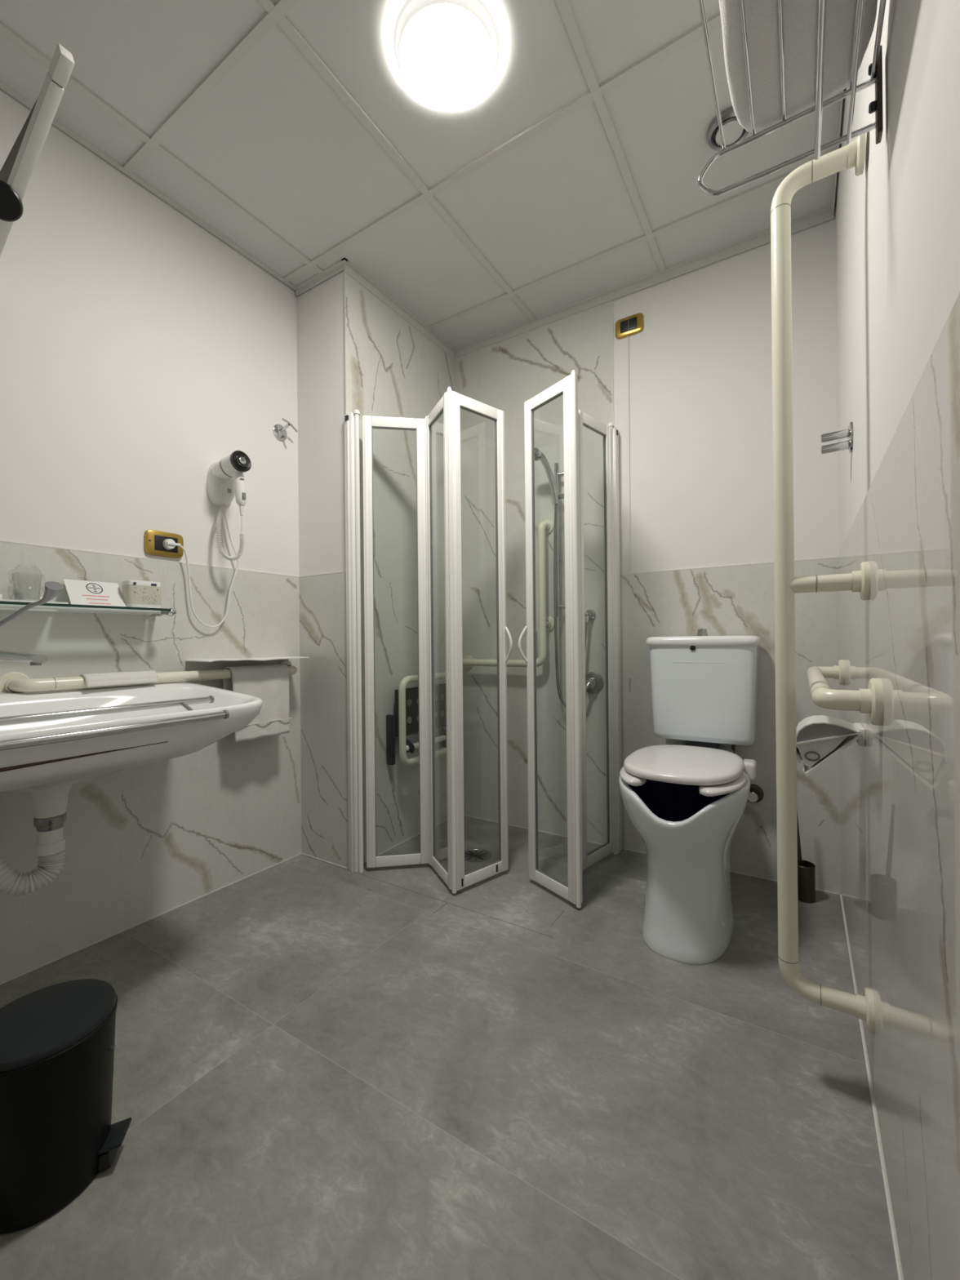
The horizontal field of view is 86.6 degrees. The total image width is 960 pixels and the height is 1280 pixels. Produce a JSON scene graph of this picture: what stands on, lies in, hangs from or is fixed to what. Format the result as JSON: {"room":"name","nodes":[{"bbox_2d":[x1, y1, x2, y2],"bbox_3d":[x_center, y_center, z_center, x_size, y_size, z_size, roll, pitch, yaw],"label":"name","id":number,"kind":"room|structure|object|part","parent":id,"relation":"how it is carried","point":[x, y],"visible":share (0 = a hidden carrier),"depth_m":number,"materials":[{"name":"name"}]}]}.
{"room":"accessible bathroom","nodes":[
{"label":"accessible bathroom","id":0,"kind":"room"},
{"bbox_2d":[0,88,302,982],"bbox_3d":[-1.250,-0.317,1.600,0.111,2.509,3.279,-1,0,32],"label":"wall","id":1,"kind":"structure","parent":0,"point":[140,350],"depth_m":1.68,"materials":[{"name":"white paint"}]},
{"bbox_2d":[0,43,74,256],"bbox_3d":[-1.116,-1.103,1.201,0.571,0.291,0.080,-1,0,32],"label":"tilting mirror","id":2,"kind":"object","parent":1,"relation":"attached to","point":[16,171],"visible":1,"depth_m":1.17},
{"bbox_3d":[-1.153,-1.057,1.224,0.069,0.071,0.080,-1,0,32],"label":"tilt knob","id":3,"kind":"part","parent":2,"relation":"part of","materials":[{"name":"black plastic"}]},
{"bbox_2d":[0,600,176,616],"bbox_3d":[-1.278,-0.082,1.344,0.114,0.044,0.874,-1,0,32],"label":"glass shelf","id":4,"kind":"object","parent":1,"relation":"attached to","point":[10,606],"visible":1,"depth_m":1.50,"materials":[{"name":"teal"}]},
{"bbox_2d":[0,599,68,604],"bbox_3d":[-1.275,-0.103,1.334,0.072,0.006,0.300,-1,0,32],"label":"tray","id":5,"kind":"object","parent":4,"relation":"on","point":[3,600],"visible":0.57,"depth_m":1.36,"materials":[{"name":"white plastic"}]},
{"bbox_2d":[8,564,44,600],"bbox_3d":[-1.240,-0.159,1.393,0.080,0.104,0.083,-1,0,32],"label":"tumbler","id":6,"kind":"object","parent":5,"relation":"on","point":[35,565],"visible":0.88,"depth_m":1.39,"materials":[{"name":"clear glass"}]},
{"bbox_3d":[-1.291,-0.087,1.332,0.104,0.010,0.840,-1,0,32],"label":"support rail","id":7,"kind":"part","parent":4,"relation":"part of","materials":[{"name":"silver metal"}]},
{"bbox_3d":[-1.283,-0.096,1.333,0.108,0.007,0.850,-1,0,32],"label":"glass plate","id":8,"kind":"part","parent":4,"relation":"part of","materials":[{"name":"clear glass"}]},
{"bbox_2d":[63,578,126,606],"bbox_3d":[-1.167,-0.141,1.546,0.064,0.079,0.145,-1,0,32],"label":"printed card","id":9,"kind":"object","parent":4,"relation":"on","point":[79,592],"visible":1,"depth_m":1.54,"materials":[{"name":"white paper"}]},
{"bbox_2d":[121,579,160,608],"bbox_3d":[-1.088,-0.144,1.639,0.061,0.086,0.100,-1,0,32],"label":"carton","id":10,"kind":"object","parent":4,"relation":"on","point":[135,593],"visible":0.98,"depth_m":1.61,"materials":[{"name":"white cardboard"}]},
{"bbox_2d":[0,681,262,793],"bbox_3d":[-1.055,0.241,1.235,0.598,0.208,0.925,-1,0,32],"label":"washbasin","id":11,"kind":"object","parent":1,"relation":"attached to","point":[59,738],"visible":0.98,"depth_m":1.21,"materials":[{"name":"white ceramic"}]},
{"bbox_2d":[0,581,63,665],"bbox_3d":[-1.088,0.009,1.179,0.422,0.267,0.048,-1,0,27],"label":"tap","id":12,"kind":"object","parent":11,"relation":"attached to","point":[52,588],"visible":1,"depth_m":1.13,"materials":[{"name":"silver metal"}]},
{"bbox_3d":[-1.116,0.035,1.200,0.309,0.036,0.034,-1,0,25],"label":"spout","id":13,"kind":"part","parent":12,"relation":"part of","materials":[{"name":"silver metal"}]},
{"bbox_3d":[-1.080,-0.068,1.171,0.399,0.114,0.032,-1,0,26],"label":"lever","id":14,"kind":"part","parent":12,"relation":"part of","materials":[{"name":"metal"}]},
{"bbox_2d":[0,784,72,896],"bbox_3d":[-1.197,0.483,1.256,0.326,0.278,0.141,-1,0,0],"label":"trap","id":15,"kind":"object","parent":11,"relation":"attached to","point":[49,806],"visible":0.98,"depth_m":1.25,"materials":[{"name":"white plastic"}]},
{"bbox_2d":[0,660,297,692],"bbox_3d":[-1.025,0.124,1.762,0.091,0.076,0.956,-1,0,32],"label":"grab rail","id":16,"kind":"object","parent":1,"relation":"attached to","point":[16,682],"visible":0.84,"depth_m":1.46,"materials":[{"name":"beige plastic"}]},
{"bbox_2d":[79,670,158,686],"bbox_3d":[-1.112,0.118,1.572,0.061,0.036,0.195,-1,0,32],"label":"hand towel","id":17,"kind":"object","parent":16,"relation":"hanging from","point":[137,677],"visible":0.91,"depth_m":1.55,"materials":[{"name":"white fabric"}]},
{"bbox_2d":[222,663,291,742],"bbox_3d":[-0.855,0.236,1.968,0.074,0.277,0.242,-1,0,32],"label":"hand towel","id":18,"kind":"object","parent":16,"relation":"hanging from","point":[269,683],"visible":0.75,"depth_m":1.97,"materials":[{"name":"white fabric"}]},
{"bbox_2d":[143,529,183,558],"bbox_3d":[-1.086,-0.330,1.755,0.016,0.086,0.124,-1,0,32],"label":"wall socket","id":19,"kind":"object","parent":1,"relation":"attached to","point":[153,540],"visible":0.97,"depth_m":1.74,"materials":[{"name":"gold metal"}]},
{"bbox_2d":[206,461,235,506],"bbox_3d":[-0.963,-0.591,1.916,0.057,0.168,0.104,-1,0,32],"label":"holder","id":20,"kind":"object","parent":1,"relation":"attached to","point":[220,491],"visible":0.68,"depth_m":1.89,"materials":[{"name":"white plastic"}]},
{"bbox_2d":[162,506,239,627],"bbox_3d":[-1.006,-0.279,1.851,0.028,0.468,0.268,-1,0,31],"label":"cord","id":21,"kind":"object","parent":20,"relation":"attached to","point":[168,544],"visible":0.98,"depth_m":1.82,"materials":[{"name":"white plastic"}]},
{"bbox_2d":[216,503,244,560],"bbox_3d":[-0.929,-0.405,1.876,0.129,0.229,0.063,-1,0,32],"label":"coiled cord","id":22,"kind":"object","parent":20,"relation":"attached to","point":[224,554],"visible":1,"depth_m":1.86,"materials":[{"name":"white plastic"}]},
{"bbox_2d":[212,450,251,515],"bbox_3d":[-0.913,-0.569,1.869,0.151,0.226,0.076,-1,0,32],"label":"hair dryer","id":23,"kind":"object","parent":20,"relation":"in","point":[233,465],"visible":1,"depth_m":1.84,"materials":[{"name":"white plastic"}]},
{"bbox_3d":[-0.875,-0.551,1.857,0.039,0.122,0.040,-1,0,32],"label":"handle","id":24,"kind":"part","parent":23,"relation":"part of","materials":[{"name":"white plastic"}]},
{"bbox_2d":[242,492,245,499],"bbox_3d":[-0.856,-0.523,1.848,0.005,0.022,0.012,-1,0,32],"label":"rocker switch","id":25,"kind":"object","parent":23,"relation":"attached to","point":[243,493],"depth_m":1.85,"materials":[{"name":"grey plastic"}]},
{"bbox_2d":[185,656,309,662],"bbox_3d":[-0.869,0.072,1.953,0.153,0.012,0.430,-1,0,32],"label":"ledge","id":26,"kind":"object","parent":1,"relation":"attached to","point":[286,657],"visible":1,"depth_m":1.86,"materials":[{"name":"white stone"}]},
{"bbox_2d":[272,417,297,440],"bbox_3d":[-0.819,-0.881,2.148,0.058,0.074,0.084,-1,0,32],"label":"robe hook","id":27,"kind":"object","parent":1,"relation":"attached to","point":[279,431],"visible":1,"depth_m":2.15,"materials":[{"name":"silver metal"}]},
{"bbox_3d":[-0.816,-0.899,2.150,0.055,0.037,0.077,-1,0,32],"label":"hook arm","id":28,"kind":"part","parent":27,"relation":"part of","materials":[{"name":"silver metal"}]},
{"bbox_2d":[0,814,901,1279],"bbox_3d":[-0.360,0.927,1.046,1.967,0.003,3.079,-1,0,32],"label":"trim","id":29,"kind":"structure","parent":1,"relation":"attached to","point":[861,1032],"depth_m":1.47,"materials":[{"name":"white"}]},
{"bbox_2d":[297,269,453,867],"bbox_3d":[-0.458,-0.309,2.480,0.305,2.479,0.786,-1,0,32],"label":"wall","id":30,"kind":"structure","parent":0,"point":[354,352],"depth_m":2.21,"materials":[{"name":"white tile"}]},
{"bbox_2d":[386,671,446,765],"bbox_3d":[-0.261,0.359,2.408,0.094,0.400,0.439,-1,0,32],"label":"shower seat","id":31,"kind":"object","parent":30,"relation":"attached to","point":[405,721],"visible":0.54,"depth_m":2.30,"materials":[{"name":"beige plastic"}]},
{"bbox_3d":[-0.271,0.324,2.414,0.013,0.210,0.385,-1,0,32],"label":"backing panel","id":32,"kind":"part","parent":31,"relation":"part of","materials":[{"name":"black plastic"}]},
{"bbox_2d":[0,80,843,359],"bbox_3d":[-0.383,-1.518,1.048,1.967,0.041,3.079,-1,0,32],"label":"trim","id":33,"kind":"structure","parent":30,"relation":"attached to","point":[824,214],"depth_m":2.10,"materials":[{"name":"white metal"}]},
{"bbox_2d":[344,386,512,893],"bbox_3d":[-0.212,-0.001,1.977,0.669,1.857,0.239,-1,0,8],"label":"shower door","id":34,"kind":"structure","parent":30,"relation":"attached to","point":[451,403],"depth_m":2.04,"materials":[{"name":"white metal"}]},
{"bbox_3d":[-0.487,0.002,2.048,0.026,1.857,0.026,-1,0,32],"label":"hinge post","id":35,"kind":"part","parent":34,"relation":"part of","materials":[{"name":"white metal"}]},
{"bbox_3d":[-0.340,0.005,2.069,0.252,1.816,0.026,-1,0,-9],"label":"door panel","id":36,"kind":"part","parent":34,"relation":"part of","materials":[{"name":"clear glass"}]},
{"bbox_3d":[-0.156,0.003,1.969,0.026,1.816,0.250,-1,0,-24],"label":"door panel","id":37,"kind":"part","parent":34,"relation":"part of","materials":[{"name":"clear glass"}]},
{"bbox_3d":[-0.102,-0.001,1.850,0.017,1.834,0.017,-1,0,32],"label":"hinge post","id":38,"kind":"part","parent":34,"relation":"part of","materials":[{"name":"white metal"}]},
{"bbox_3d":[0.001,0.002,1.940,0.261,1.816,0.026,-1,0,-41],"label":"door panel","id":39,"kind":"part","parent":34,"relation":"part of","materials":[{"name":"clear glass"}]},
{"bbox_3d":[0.112,0.017,1.999,0.011,0.141,0.043,-1,0,-38],"label":"door handle","id":40,"kind":"part","parent":34,"relation":"part of","materials":[{"name":"white plastic"}]},
{"bbox_2d":[0,0,844,348],"bbox_3d":[-0.384,-1.564,1.048,2.167,0.053,3.279,-1,0,32],"label":"ceiling","id":41,"kind":"structure","parent":0,"point":[273,135],"depth_m":1.56,"materials":[{"name":"tile"}]},
{"bbox_2d":[0,0,791,330],"bbox_3d":[-0.384,-1.534,1.048,1.967,0.008,3.079,-1,0,32],"label":"ceiling grid","id":42,"kind":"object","parent":41,"relation":"attached to","point":[276,12],"depth_m":1.54,"materials":[{"name":"white metal"}]},
{"bbox_2d":[393,0,499,111],"bbox_3d":[-0.086,-1.513,1.320,0.274,0.041,0.274,-1,0,32],"label":"ceiling light","id":43,"kind":"object","parent":41,"relation":"attached to","point":[446,52],"visible":1,"depth_m":1.29,"materials":[{"name":"white plastic"}]},
{"bbox_2d":[706,107,748,151],"bbox_3d":[0.751,-1.529,1.534,0.124,0.024,0.124,-1,0,32],"label":"ceiling vent","id":44,"kind":"object","parent":41,"relation":"in","point":[734,132],"visible":0.63,"depth_m":1.53,"materials":[{"name":"plastic"}]},
{"bbox_2d":[0,815,898,1279],"bbox_3d":[-0.359,0.958,1.046,2.207,0.060,3.319,-1,0,32],"label":"floor","id":45,"kind":"structure","parent":0,"point":[322,1070],"depth_m":1.04,"materials":[{"name":"grey concrete"}]},
{"bbox_2d":[0,978,131,1234],"bbox_3d":[-0.754,0.791,0.887,0.207,0.282,0.212,-1,0,32],"label":"pedal bin","id":46,"kind":"object","parent":45,"relation":"on","point":[57,1046],"visible":1,"depth_m":0.83,"materials":[{"name":"black plastic"}]},
{"bbox_3d":[-0.757,0.660,0.885,0.203,0.020,0.203,-1,0,32],"label":"lid","id":47,"kind":"part","parent":46,"relation":"part of","materials":[{"name":"plastic"}]},
{"bbox_2d":[464,848,491,862],"bbox_3d":[-0.018,0.924,2.190,0.136,0.004,0.136,-1,0,32],"label":"floor drain","id":48,"kind":"object","parent":45,"relation":"on","point":[474,855],"visible":0.86,"depth_m":2.19,"materials":[{"name":"metal"}]},
{"bbox_2d":[618,628,761,964],"bbox_3d":[0.718,0.438,1.740,0.403,0.961,0.727,-1,0,32],"label":"toilet","id":49,"kind":"object","parent":45,"relation":"on","point":[686,802],"visible":1,"depth_m":1.58,"materials":[{"name":"ceramic"}]},
{"bbox_3d":[0.657,0.594,1.650,0.327,0.279,0.451,-1,0,32],"label":"bowl interior","id":50,"kind":"part","parent":49,"relation":"part of","materials":[{"name":"black ceramic"}]},
{"bbox_3d":[0.663,0.429,1.661,0.370,0.025,0.446,-1,0,32],"label":"seat","id":51,"kind":"part","parent":49,"relation":"part of","materials":[{"name":"white plastic"}]},
{"bbox_3d":[0.668,0.399,1.670,0.350,0.027,0.471,-1,0,32],"label":"lid","id":52,"kind":"part","parent":49,"relation":"part of","materials":[{"name":"white plastic"}]},
{"bbox_3d":[0.857,0.002,1.961,0.396,0.036,0.196,-1,0,32],"label":"cistern lid","id":53,"kind":"part","parent":49,"relation":"part of","materials":[{"name":"white ceramic"}]},
{"bbox_2d":[797,859,815,902],"bbox_3d":[1.147,0.852,1.802,0.068,0.123,0.068,-1,0,32],"label":"toilet brush holder","id":54,"kind":"object","parent":45,"relation":"on","point":[806,873],"visible":0.77,"depth_m":1.77,"materials":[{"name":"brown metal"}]},
{"bbox_2d":[796,810,802,866],"bbox_3d":[1.129,0.675,1.810,0.030,0.271,0.014,-1,0,21],"label":"toilet brush","id":55,"kind":"object","parent":54,"relation":"on","point":[799,852],"visible":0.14,"depth_m":1.80,"materials":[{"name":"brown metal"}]},
{"bbox_2d":[453,207,840,893],"bbox_3d":[0.477,-0.333,2.396,2.167,2.509,0.111,-1,0,32],"label":"wall","id":56,"kind":"structure","parent":0,"point":[700,362],"depth_m":2.15,"materials":[{"name":"white paint"}]},
{"bbox_2d":[462,519,554,668],"bbox_3d":[0.109,-0.212,2.517,0.525,0.718,0.079,-1,0,32],"label":"grab rail","id":57,"kind":"object","parent":56,"relation":"attached to","point":[546,526],"visible":0.86,"depth_m":2.37,"materials":[{"name":"beige plastic"}]},
{"bbox_2d":[554,462,564,617],"bbox_3d":[0.375,-0.460,2.340,0.127,0.705,0.066,-1,0,-31],"label":"slide bar","id":58,"kind":"object","parent":56,"relation":"attached to","point":[557,473],"visible":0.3,"depth_m":2.34,"materials":[{"name":"silver metal"}]},
{"bbox_2d":[534,448,559,504],"bbox_3d":[0.284,-0.733,2.290,0.135,0.247,0.062,-1,0,-18],"label":"handset","id":59,"kind":"object","parent":58,"relation":"on","point":[539,455],"visible":0.84,"depth_m":2.27,"materials":[{"name":"silver metal"}]},
{"bbox_2d":[518,369,622,907],"bbox_3d":[0.376,-0.006,2.050,0.264,1.857,0.588,-1,0,32],"label":"shower door","id":60,"kind":"structure","parent":56,"relation":"attached to","point":[574,419],"depth_m":1.93,"materials":[{"name":"white metal"}]},
{"bbox_3d":[0.163,0.017,1.932,0.041,0.141,0.011,-1,0,-20],"label":"door handle","id":61,"kind":"part","parent":60,"relation":"part of","materials":[{"name":"white plastic"}]},
{"bbox_3d":[0.214,0.016,1.950,0.006,0.105,0.026,-1,0,-35],"label":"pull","id":62,"kind":"part","parent":60,"relation":"part of","materials":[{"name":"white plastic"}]},
{"bbox_3d":[0.255,-0.001,1.849,0.026,1.816,0.246,-1,0,-35],"label":"door panel","id":63,"kind":"part","parent":60,"relation":"part of","materials":[{"name":"clear glass"}]},
{"bbox_3d":[0.329,-0.005,1.743,0.017,1.834,0.017,-1,0,32],"label":"hinge post","id":64,"kind":"part","parent":60,"relation":"part of","materials":[{"name":"white metal"}]},
{"bbox_3d":[0.356,-0.002,1.873,0.026,1.816,0.255,-1,0,12],"label":"door panel","id":65,"kind":"part","parent":60,"relation":"part of","materials":[{"name":"white metal"}]},
{"bbox_3d":[0.475,-0.003,2.099,0.026,1.816,0.254,-1,0,44],"label":"door panel","id":66,"kind":"part","parent":60,"relation":"part of","materials":[{"name":"clear glass"}]},
{"bbox_3d":[0.572,-0.008,2.192,0.026,1.857,0.026,-1,0,32],"label":"hinge post","id":67,"kind":"part","parent":60,"relation":"part of","materials":[{"name":"white metal"}]},
{"bbox_2d":[553,503,595,707],"bbox_3d":[0.430,-0.150,2.307,0.189,0.929,0.057,-1,0,4],"label":"shower hose","id":68,"kind":"object","parent":56,"relation":"attached to","point":[589,615],"visible":0.69,"depth_m":2.32,"materials":[{"name":"metal"}]},
{"bbox_2d":[584,608,595,624],"bbox_3d":[0.489,-0.105,2.296,0.052,0.069,0.050,-1,0,32],"label":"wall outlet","id":69,"kind":"object","parent":56,"relation":"attached to","point":[589,615],"depth_m":2.29,"materials":[{"name":"metal"}]},
{"bbox_2d":[585,671,603,693],"bbox_3d":[0.492,0.217,2.283,0.104,0.145,0.071,-1,0,32],"label":"shower mixer","id":70,"kind":"object","parent":56,"relation":"attached to","point":[593,680],"visible":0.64,"depth_m":2.29,"materials":[{"name":"metal"}]},
{"bbox_3d":[0.465,0.239,2.277,0.066,0.102,0.026,-1,0,2],"label":"lever","id":71,"kind":"part","parent":70,"relation":"part of","materials":[{"name":"silver metal"}]},
{"bbox_2d":[615,312,644,572],"bbox_3d":[0.653,-0.852,2.216,0.122,1.114,0.017,-1,0,32],"label":"switch","id":72,"kind":"object","parent":56,"relation":"attached to","point":[627,326],"visible":1,"depth_m":2.22,"materials":[{"name":"gold metal"}]},
{"bbox_3d":[0.651,-0.812,2.221,0.006,1.036,0.004,-1,0,32],"label":"cord","id":73,"kind":"part","parent":72,"relation":"part of","materials":[{"name":"white plastic"}]},
{"bbox_3d":[0.649,-1.367,2.218,0.122,0.082,0.013,-1,0,32],"label":"plate","id":74,"kind":"part","parent":72,"relation":"part of","materials":[{"name":"gold metal"}]},
{"bbox_2d":[731,744,735,753],"bbox_3d":[0.984,0.412,1.966,0.011,0.031,0.086,-1,0,32],"label":"supply valve","id":75,"kind":"object","parent":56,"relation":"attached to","point":[733,747],"depth_m":1.94,"materials":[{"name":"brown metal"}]},
{"bbox_2d":[747,783,764,803],"bbox_3d":[1.047,0.570,1.927,0.051,0.069,0.086,-1,0,32],"label":"supply valve","id":76,"kind":"object","parent":56,"relation":"attached to","point":[756,794],"depth_m":1.95,"materials":[{"name":"silver metal"}]},
{"bbox_3d":[1.042,0.594,1.946,0.040,0.039,0.060,-1,0,32],"label":"valve knob","id":77,"kind":"part","parent":76,"relation":"part of","materials":[{"name":"silver metal"}]},
{"bbox_2d":[835,0,959,1279],"bbox_3d":[0.507,-0.335,0.494,0.110,2.509,3.279,-1,0,32],"label":"wall","id":78,"kind":"structure","parent":0,"point":[898,220],"depth_m":0.66,"materials":[{"name":"white paint"}]},
{"bbox_2d":[697,0,886,196],"bbox_3d":[0.346,-0.845,0.598,0.265,0.132,0.647,-1,0,32],"label":"towel rack","id":79,"kind":"object","parent":78,"relation":"attached to","point":[875,68],"visible":1,"depth_m":0.79,"materials":[{"name":"silver metal"}]},
{"bbox_3d":[0.508,-0.837,0.862,0.259,0.078,0.011,-1,0,32],"label":"frame","id":80,"kind":"part","parent":79,"relation":"part of","materials":[{"name":"silver metal"}]},
{"bbox_2d":[718,0,877,132],"bbox_3d":[0.352,-0.932,0.567,0.199,0.101,0.682,-1,0,32],"label":"bath towel","id":81,"kind":"object","parent":79,"relation":"on","point":[799,16],"visible":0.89,"depth_m":0.77,"materials":[{"name":"white fabric"}]},
{"bbox_2d":[770,124,875,1033],"bbox_3d":[0.699,-0.118,1.048,0.161,1.776,0.076,-1,0,32],"label":"grab rail","id":82,"kind":"object","parent":78,"relation":"attached to","point":[851,155],"visible":0.99,"depth_m":1.06,"materials":[{"name":"beige plastic"}]},
{"bbox_3d":[0.703,-0.116,1.046,0.131,0.034,0.034,-1,0,32],"label":"arm","id":83,"kind":"part","parent":82,"relation":"part of","materials":[{"name":"beige plastic"}]},
{"bbox_2d":[795,715,865,777],"bbox_3d":[0.786,0.239,1.149,0.126,0.122,0.124,-1,0,32],"label":"toilet paper holder","id":84,"kind":"object","parent":78,"relation":"attached to","point":[819,727],"visible":0.95,"depth_m":1.11,"materials":[{"name":"white plastic"}]},
{"bbox_2d":[795,736,846,767],"bbox_3d":[0.771,0.243,1.160,0.105,0.078,0.106,-1,0,32],"label":"toilet roll","id":85,"kind":"object","parent":84,"relation":"in","point":[811,753],"visible":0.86,"depth_m":1.12,"materials":[{"name":"white paper"}]},
{"bbox_3d":[0.753,0.205,1.107,0.112,0.049,0.002,-1,0,32],"label":"plate","id":86,"kind":"part","parent":84,"relation":"part of","materials":[{"name":"grey"}]},
{"bbox_3d":[0.833,0.207,1.119,0.015,0.036,0.124,-1,0,32],"label":"plate","id":87,"kind":"part","parent":84,"relation":"part of","materials":[{"name":"white plastic"}]},
{"bbox_2d":[821,421,853,453],"bbox_3d":[0.956,-0.536,1.366,0.068,0.080,0.080,-1,0,32],"label":"robe hook","id":88,"kind":"object","parent":78,"relation":"attached to","point":[848,433],"visible":1,"depth_m":1.36,"materials":[{"name":"silver metal"}]},
{"bbox_2d":[807,659,883,725],"bbox_3d":[0.866,0.104,1.252,0.098,0.080,0.930,-1,0,32],"label":"grab rail","id":89,"kind":"object","parent":78,"relation":"attached to","point":[869,700],"visible":1,"depth_m":0.89,"materials":[{"name":"beige plastic"}]},
{"bbox_3d":[0.862,0.104,1.254,0.088,0.035,0.886,-1,0,32],"label":"rail","id":90,"kind":"part","parent":89,"relation":"part of","materials":[{"name":"beige plastic"}]}
]}

